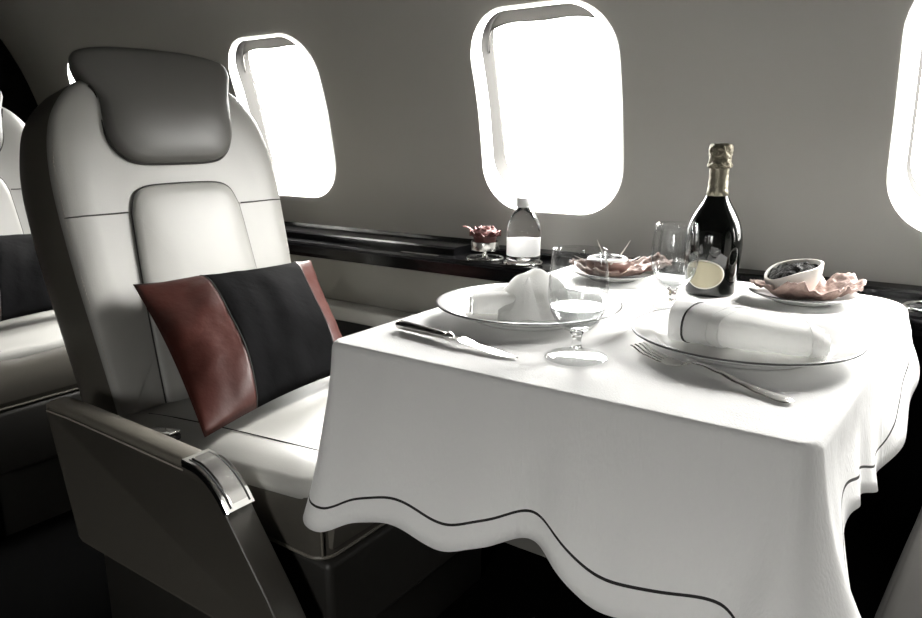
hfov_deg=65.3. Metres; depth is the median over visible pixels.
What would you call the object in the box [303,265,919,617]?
tablecloth
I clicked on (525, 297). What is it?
napkin
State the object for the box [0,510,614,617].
floor
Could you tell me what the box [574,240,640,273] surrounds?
shell
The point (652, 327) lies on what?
dinner plate
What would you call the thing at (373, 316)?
trim
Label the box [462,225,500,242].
rose
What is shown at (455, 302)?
dinner plate
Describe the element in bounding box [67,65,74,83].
window
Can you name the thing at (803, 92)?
wall
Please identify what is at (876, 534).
trim
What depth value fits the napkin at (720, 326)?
0.81 m
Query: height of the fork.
0.012 m
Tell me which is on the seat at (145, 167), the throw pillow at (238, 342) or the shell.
the throw pillow at (238, 342)
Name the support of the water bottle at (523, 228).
on the ledge
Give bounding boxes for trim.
[325,298,414,326]
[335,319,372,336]
[844,336,921,617]
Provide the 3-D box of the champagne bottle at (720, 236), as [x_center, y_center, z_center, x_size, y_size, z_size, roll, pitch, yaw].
[0.401,-0.141,1.136,0.088,0.235,0.088,9,16,34]
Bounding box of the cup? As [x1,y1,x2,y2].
[471,240,498,251]
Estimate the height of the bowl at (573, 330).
0.095 m
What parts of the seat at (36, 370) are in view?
panel, backrest, seat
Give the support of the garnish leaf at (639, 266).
on the plate at (575, 269)
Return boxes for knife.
[395,320,517,358]
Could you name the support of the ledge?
attached to the wall at (410, 291)
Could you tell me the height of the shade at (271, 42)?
0.086 m
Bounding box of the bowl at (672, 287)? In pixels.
[651,221,699,288]
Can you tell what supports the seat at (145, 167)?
on the floor
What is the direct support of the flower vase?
on the ledge
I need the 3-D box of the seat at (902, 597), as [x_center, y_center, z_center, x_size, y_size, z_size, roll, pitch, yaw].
[0.877,0.266,0.576,0.912,1.124,0.704,11,17,39]
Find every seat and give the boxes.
[0,91,81,536]
[19,47,480,617]
[874,507,921,617]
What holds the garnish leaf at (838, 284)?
on the plate at (764, 292)
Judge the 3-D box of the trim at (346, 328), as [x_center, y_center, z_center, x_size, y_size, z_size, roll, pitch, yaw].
[-0.659,0.012,2.144,2.525,0.098,0.038,9,16,34]
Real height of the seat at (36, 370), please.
1.124 m
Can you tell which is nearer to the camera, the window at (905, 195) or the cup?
the window at (905, 195)
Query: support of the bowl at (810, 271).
on the garnish leaf at (838, 284)
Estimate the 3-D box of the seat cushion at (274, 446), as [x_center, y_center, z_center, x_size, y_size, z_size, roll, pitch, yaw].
[-0.278,0.190,1.410,0.600,0.094,0.584,9,16,34]
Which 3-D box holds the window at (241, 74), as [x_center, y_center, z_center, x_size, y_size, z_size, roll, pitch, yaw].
[-0.503,-0.549,2.057,0.358,0.455,0.158,9,16,34]
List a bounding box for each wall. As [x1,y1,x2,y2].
[0,0,921,285]
[0,39,37,123]
[290,254,546,557]
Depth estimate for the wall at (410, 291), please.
1.81 m
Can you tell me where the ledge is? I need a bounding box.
[284,221,921,336]
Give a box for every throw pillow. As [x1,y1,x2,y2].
[0,234,52,320]
[133,260,341,436]
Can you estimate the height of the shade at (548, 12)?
0.086 m
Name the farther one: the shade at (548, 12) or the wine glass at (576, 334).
the shade at (548, 12)
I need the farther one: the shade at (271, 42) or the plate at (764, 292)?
the shade at (271, 42)
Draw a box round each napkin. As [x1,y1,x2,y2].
[469,269,603,320]
[668,300,830,357]
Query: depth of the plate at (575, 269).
1.24 m
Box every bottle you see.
[506,197,540,263]
[684,143,742,296]
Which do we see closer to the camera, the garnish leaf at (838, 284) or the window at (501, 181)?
the garnish leaf at (838, 284)
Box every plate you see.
[436,283,622,330]
[571,266,655,282]
[631,307,867,369]
[748,284,860,306]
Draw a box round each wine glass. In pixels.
[544,245,608,366]
[646,221,699,310]
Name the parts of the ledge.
rail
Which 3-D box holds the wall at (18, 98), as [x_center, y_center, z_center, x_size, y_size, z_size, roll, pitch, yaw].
[-2.362,-0.407,1.848,0.040,1.890,3.000,9,16,34]
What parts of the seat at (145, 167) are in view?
panel, buckle plate, backrest, armrest, panel, ashtray lid, seat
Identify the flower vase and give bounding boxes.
[471,240,498,259]
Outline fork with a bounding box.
[630,342,793,402]
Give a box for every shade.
[243,36,296,71]
[489,3,596,52]
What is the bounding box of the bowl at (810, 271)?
[764,259,823,290]
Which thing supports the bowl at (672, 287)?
on the wine glass at (672, 290)
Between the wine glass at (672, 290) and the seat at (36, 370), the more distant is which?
the seat at (36, 370)
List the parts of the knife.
handle, blade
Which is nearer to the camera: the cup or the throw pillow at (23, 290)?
the cup
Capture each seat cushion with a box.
[0,310,64,360]
[123,376,329,498]
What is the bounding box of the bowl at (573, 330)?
[548,245,608,332]
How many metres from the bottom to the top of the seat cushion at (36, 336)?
0.094 m
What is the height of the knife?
0.012 m
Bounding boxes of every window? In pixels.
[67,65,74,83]
[228,33,335,196]
[471,0,623,214]
[886,0,921,231]
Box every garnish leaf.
[569,252,672,276]
[750,272,866,300]
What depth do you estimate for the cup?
1.62 m

